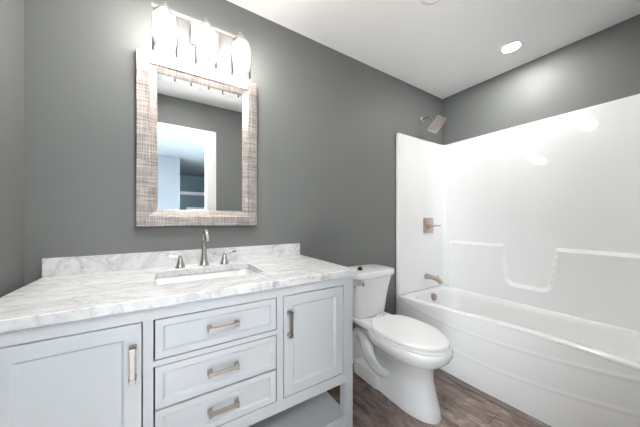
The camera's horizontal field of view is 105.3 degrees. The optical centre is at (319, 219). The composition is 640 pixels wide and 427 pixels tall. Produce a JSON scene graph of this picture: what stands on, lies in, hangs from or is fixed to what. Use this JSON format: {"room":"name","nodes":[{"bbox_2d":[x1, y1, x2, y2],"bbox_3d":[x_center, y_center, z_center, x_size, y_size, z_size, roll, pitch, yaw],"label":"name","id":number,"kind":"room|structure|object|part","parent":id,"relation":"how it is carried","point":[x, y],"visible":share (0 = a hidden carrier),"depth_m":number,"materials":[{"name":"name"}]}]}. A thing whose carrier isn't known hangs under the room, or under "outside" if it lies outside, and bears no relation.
{"room":"bathroom","nodes":[
{"label":"bathroom","id":0,"kind":"room"},
{"bbox_2d":[0,0,23,297],"bbox_3d":[-0.842,-0.074,0.292,0.120,2.440,1.637,0,0,-32],"label":"wall","id":1,"kind":"structure","parent":0,"point":[11,11],"depth_m":0.93,"materials":[{"name":"paint"}]},
{"bbox_2d":[24,0,441,328],"bbox_3d":[0.013,-0.074,1.877,3.264,2.440,0.120,0,0,-32],"label":"wall","id":2,"kind":"structure","parent":0,"point":[329,121],"depth_m":1.43,"materials":[{"name":"paint"}]},
{"bbox_2d":[42,243,299,276],"bbox_3d":[-0.660,0.206,1.365,1.224,0.078,0.020,0,0,-32],"label":"backsplash","id":3,"kind":"structure","parent":2,"relation":"attached to","point":[56,266],"depth_m":1.23,"materials":[{"name":"stone"}]},
{"bbox_2d":[136,48,256,226],"bbox_3d":[-0.651,-0.400,1.365,0.604,0.875,0.029,0,0,-32],"label":"wall mirror","id":4,"kind":"object","parent":2,"relation":"attached to","point":[196,127],"visible":1,"depth_m":1.34,"materials":[{"name":"beige wood"}]},
{"bbox_2d":[157,73,241,210],"bbox_3d":[-0.656,-0.400,1.372,0.432,0.703,0.006,0,0,-32],"label":"mirror glass","id":5,"kind":"object","parent":4,"relation":"attached to","point":[199,122],"depth_m":1.35,"materials":[{"name":"silver mirror"}]},
{"bbox_2d":[151,1,250,77],"bbox_3d":[-0.608,-0.934,1.298,0.475,0.270,0.190,0,0,-32],"label":"vanity light","id":6,"kind":"object","parent":2,"relation":"attached to","point":[203,35],"visible":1,"depth_m":1.25,"materials":[{"name":"white glass"}]},
{"bbox_3d":[-0.739,-0.897,1.165,0.107,0.196,0.107,0,0,-32],"label":"lamp shade","id":7,"kind":"part","parent":6,"relation":"part of","materials":[{"name":"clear glass"}]},
{"bbox_2d":[161,8,168,19],"bbox_3d":[-0.739,-0.975,1.165,0.034,0.040,0.034,0,0,-32],"label":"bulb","id":8,"kind":"object","parent":6,"relation":"attached to","point":[164,13],"depth_m":1.15,"materials":[{"name":"white glass"}]},
{"bbox_3d":[-0.739,-0.914,1.165,0.058,0.082,0.058,0,0,-32],"label":"bulb","id":9,"kind":"part","parent":6,"relation":"part of","materials":[{"name":"white glass"}]},
{"bbox_3d":[-0.588,-0.897,1.261,0.107,0.196,0.107,0,0,-32],"label":"lamp shade","id":10,"kind":"part","parent":6,"relation":"part of","materials":[{"name":"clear glass"}]},
{"bbox_2d":[202,25,209,34],"bbox_3d":[-0.588,-0.975,1.261,0.034,0.040,0.034,0,0,-32],"label":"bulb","id":11,"kind":"object","parent":6,"relation":"attached to","point":[205,29],"depth_m":1.25,"materials":[{"name":"white glass"}]},
{"bbox_3d":[-0.588,-0.914,1.261,0.058,0.082,0.058,0,0,-32],"label":"bulb","id":12,"kind":"part","parent":6,"relation":"part of","materials":[{"name":"white glass"}]},
{"bbox_2d":[238,39,243,47],"bbox_3d":[-0.438,-0.975,1.357,0.034,0.040,0.034,0,0,-32],"label":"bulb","id":13,"kind":"object","parent":6,"relation":"attached to","point":[240,42],"depth_m":1.34,"materials":[{"name":"white glass"}]},
{"bbox_3d":[-0.438,-0.897,1.357,0.107,0.196,0.107,0,0,-32],"label":"lamp shade","id":14,"kind":"part","parent":6,"relation":"part of","materials":[{"name":"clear glass"}]},
{"bbox_3d":[-0.438,-0.914,1.357,0.058,0.082,0.058,0,0,-32],"label":"bulb","id":15,"kind":"part","parent":6,"relation":"part of","materials":[{"name":"white glass"}]},
{"bbox_2d":[420,115,446,132],"bbox_3d":[1.077,-0.930,2.352,0.156,0.185,0.218,0,0,-32],"label":"shower","id":16,"kind":"object","parent":2,"relation":"attached to","point":[437,123],"visible":1,"depth_m":2.31,"materials":[{"name":"silver metal"}]},
{"bbox_2d":[327,363,536,426],"bbox_3d":[1.389,1.176,-1.347,5.900,0.060,7.037,0,0,-32],"label":"floor","id":17,"kind":"structure","parent":0,"point":[459,406],"depth_m":1.47,"materials":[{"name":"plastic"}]},
{"bbox_2d":[0,276,352,426],"bbox_3d":[-0.493,0.712,1.108,1.220,0.868,0.581,0,0,-32],"label":"vanity cabinet","id":18,"kind":"object","parent":17,"relation":"on","point":[272,357],"visible":0.95,"depth_m":0.84,"materials":[{"name":"paint"}]},
{"bbox_3d":[-0.690,0.533,0.683,0.310,0.420,0.020,0,0,-32],"label":"door","id":19,"kind":"part","parent":18,"relation":"part of","materials":[{"name":"paint"}]},
{"bbox_3d":[-0.564,0.438,0.735,0.020,0.108,0.028,0,0,-32],"label":"handle","id":20,"kind":"part","parent":18,"relation":"part of","materials":[{"name":"silver metal"}]},
{"bbox_3d":[-0.644,0.536,1.345,1.180,0.516,0.012,0,0,-32],"label":"panel","id":21,"kind":"part","parent":18,"relation":"part of","materials":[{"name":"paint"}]},
{"bbox_3d":[-0.502,0.774,1.121,1.130,0.016,0.517,0,0,-32],"label":"panel","id":22,"kind":"part","parent":18,"relation":"part of","materials":[{"name":"paint"}]},
{"bbox_2d":[0,243,355,332],"bbox_3d":[-0.501,0.223,1.123,1.232,0.111,0.599,0,0,-32],"label":"countertop","id":23,"kind":"structure","parent":18,"relation":"on","point":[73,288],"depth_m":0.99,"materials":[{"name":"stone"}]},
{"bbox_2d":[166,229,235,268],"bbox_3d":[-0.596,0.149,1.258,0.336,0.194,0.150,0,0,-32],"label":"sink faucet","id":24,"kind":"object","parent":23,"relation":"on","point":[205,235],"visible":1,"depth_m":1.29,"materials":[{"name":"silver metal"}]},
{"bbox_3d":[-0.705,0.215,1.232,0.046,0.061,0.046,0,0,-32],"label":"handle","id":25,"kind":"part","parent":24,"relation":"part of","materials":[{"name":"silver metal"}]},
{"bbox_3d":[-0.591,0.149,1.261,0.052,0.194,0.150,0,0,-32],"label":"spout","id":26,"kind":"part","parent":24,"relation":"part of","materials":[{"name":"silver metal"}]},
{"bbox_3d":[-0.527,0.215,1.345,0.046,0.061,0.046,0,0,-32],"label":"handle","id":27,"kind":"part","parent":24,"relation":"part of","materials":[{"name":"silver metal"}]},
{"bbox_2d":[155,269,254,284],"bbox_3d":[-0.510,0.344,1.139,0.470,0.131,0.320,0,0,-32],"label":"sink","id":28,"kind":"object","parent":23,"relation":"in","point":[176,279],"visible":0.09,"depth_m":1.24,"materials":[{"name":"white ceramic"}]},
{"bbox_3d":[-0.357,0.679,0.895,0.409,0.128,0.020,0,0,-32],"label":"drawer","id":29,"kind":"part","parent":18,"relation":"part of","materials":[{"name":"paint"}]},
{"bbox_3d":[-0.357,0.541,0.895,0.409,0.135,0.020,0,0,-32],"label":"drawer","id":30,"kind":"part","parent":18,"relation":"part of","materials":[{"name":"paint"}]},
{"bbox_3d":[-0.357,0.386,0.895,0.409,0.126,0.020,0,0,-32],"label":"drawer","id":31,"kind":"part","parent":18,"relation":"part of","materials":[{"name":"paint"}]},
{"bbox_3d":[-0.343,0.678,0.876,0.108,0.020,0.028,0,0,-32],"label":"handle","id":32,"kind":"part","parent":18,"relation":"part of","materials":[{"name":"silver metal"}]},
{"bbox_3d":[-0.343,0.540,0.876,0.108,0.020,0.028,0,0,-32],"label":"handle","id":33,"kind":"part","parent":18,"relation":"part of","materials":[{"name":"silver metal"}]},
{"bbox_3d":[-0.343,0.385,0.876,0.108,0.020,0.028,0,0,-32],"label":"handle","id":34,"kind":"part","parent":18,"relation":"part of","materials":[{"name":"silver metal"}]},
{"bbox_3d":[-0.123,0.438,1.016,0.020,0.108,0.028,0,0,-32],"label":"handle","id":35,"kind":"part","parent":18,"relation":"part of","materials":[{"name":"silver metal"}]},
{"bbox_2d":[248,391,341,426],"bbox_3d":[-0.509,0.976,1.125,1.188,0.020,0.511,0,0,-32],"label":"shelf","id":36,"kind":"object","parent":18,"relation":"attached to","point":[322,409],"depth_m":1.20,"materials":[{"name":"paint"}]},
{"bbox_3d":[-0.025,0.533,1.106,0.309,0.420,0.020,0,0,-32],"label":"door","id":37,"kind":"part","parent":18,"relation":"part of","materials":[{"name":"paint"}]},
{"bbox_3d":[-0.363,0.994,0.904,1.130,0.055,0.018,0,0,-32],"label":"shelf rail","id":38,"kind":"part","parent":18,"relation":"part of","materials":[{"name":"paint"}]},
{"bbox_3d":[0.132,0.712,1.220,0.045,0.868,0.045,0,0,-32],"label":"leg","id":39,"kind":"part","parent":18,"relation":"part of","materials":[{"name":"paint"}]},
{"bbox_2d":[349,264,453,423],"bbox_3d":[0.492,0.760,1.643,0.425,0.771,0.761,0,0,-32],"label":"toilet","id":40,"kind":"object","parent":17,"relation":"on","point":[399,356],"visible":0.94,"depth_m":1.53,"materials":[{"name":"white ceramic"}]},
{"bbox_3d":[0.362,0.399,1.861,0.412,0.048,0.253,0,0,-32],"label":"tank lid","id":41,"kind":"part","parent":40,"relation":"part of","materials":[{"name":"white ceramic"}]},
{"bbox_3d":[0.358,0.573,1.866,0.386,0.298,0.234,0,0,-32],"label":"tank","id":42,"kind":"part","parent":40,"relation":"part of","materials":[{"name":"white ceramic"}]},
{"bbox_3d":[0.565,0.705,1.541,0.358,0.023,0.484,0,0,-32],"label":"seat lid","id":43,"kind":"part","parent":40,"relation":"part of","materials":[{"name":"white plastic"}]},
{"bbox_3d":[0.566,0.730,1.539,0.362,0.016,0.484,0,0,-32],"label":"seat","id":44,"kind":"part","parent":40,"relation":"part of","materials":[{"name":"white plastic"}]},
{"bbox_2d":[397,284,639,426],"bbox_3d":[1.395,0.920,1.781,0.745,0.452,1.471,0,0,-32],"label":"bathtub","id":45,"kind":"object","parent":17,"relation":"on","point":[557,369],"visible":0.78,"depth_m":1.53,"materials":[{"name":"white plastic"}]},
{"bbox_3d":[1.095,0.751,2.352,0.068,0.068,0.032,0,0,-32],"label":"overflow plate","id":46,"kind":"part","parent":45,"relation":"part of","materials":[{"name":"silver metal"}]},
{"bbox_2d":[399,284,639,371],"bbox_3d":[1.409,0.876,1.785,0.716,0.365,1.462,0,0,-32],"label":"basin","id":47,"kind":"object","parent":45,"relation":"in","point":[485,333],"depth_m":1.67,"materials":[{"name":"white plastic"}]},
{"bbox_2d":[227,0,639,98],"bbox_3d":[0.437,-1.324,1.177,3.400,0.060,1.757,0,0,-32],"label":"ceiling","id":48,"kind":"structure","parent":0,"point":[443,49],"depth_m":1.65,"materials":[{"name":"paint"}]},
{"bbox_2d":[420,0,439,4],"bbox_3d":[0.644,-1.282,1.392,0.140,0.024,0.140,0,0,-32],"label":"recessed light","id":49,"kind":"object","parent":48,"relation":"in","point":[426,2],"visible":1,"depth_m":1.43,"materials":[{"name":"white plastic"}]},
{"bbox_2d":[499,40,523,53],"bbox_3d":[1.439,-1.291,1.838,0.150,0.006,0.150,0,0,-32],"label":"recessed light","id":50,"kind":"object","parent":48,"relation":"in","point":[512,46],"visible":1,"depth_m":1.83,"materials":[{"name":"plastic"}]},
{"bbox_2d":[435,369,550,426],"bbox_3d":[1.075,1.143,1.578,0.068,0.006,1.492,0,0,-34],"label":"trim","id":51,"kind":"structure","parent":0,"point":[530,419],"depth_m":1.53,"materials":[{"name":"brown wood"}]},
{"bbox_2d":[396,94,639,331],"bbox_3d":[1.413,0.180,1.797,0.746,1.932,1.514,0,0,-32],"label":"shower surround","id":52,"kind":"object","parent":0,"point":[544,213],"visible":0.99,"depth_m":1.95,"materials":[{"name":"white plastic"}]},
{"bbox_3d":[1.001,-0.046,2.415,0.686,1.480,0.029,0,0,-32],"label":"panel","id":53,"kind":"part","parent":52,"relation":"part of","materials":[{"name":"white plastic"}]},
{"bbox_2d":[423,218,440,232],"bbox_3d":[1.119,0.064,2.434,0.192,0.156,0.067,0,0,-32],"label":"shower valve","id":54,"kind":"object","parent":52,"relation":"attached to","point":[428,225],"visible":1,"depth_m":2.42,"materials":[{"name":"silver metal"}]},
{"bbox_3d":[1.088,0.064,2.449,0.156,0.156,0.009,0,0,-32],"label":"plate","id":55,"kind":"part","parent":54,"relation":"part of","materials":[{"name":"silver metal"}]},
{"bbox_2d":[424,273,442,283],"bbox_3d":[1.105,0.579,2.363,0.060,0.082,0.173,0,0,-32],"label":"tub spout","id":56,"kind":"object","parent":52,"relation":"attached to","point":[427,276],"visible":1,"depth_m":2.35,"materials":[{"name":"silver metal"}]},
{"bbox_2d":[442,14,639,144],"bbox_3d":[1.812,-0.074,1.978,0.120,2.440,1.637,0,0,-32],"label":"wall","id":57,"kind":"structure","parent":0,"point":[603,66],"depth_m":1.88,"materials":[{"name":"paint"}]}
]}

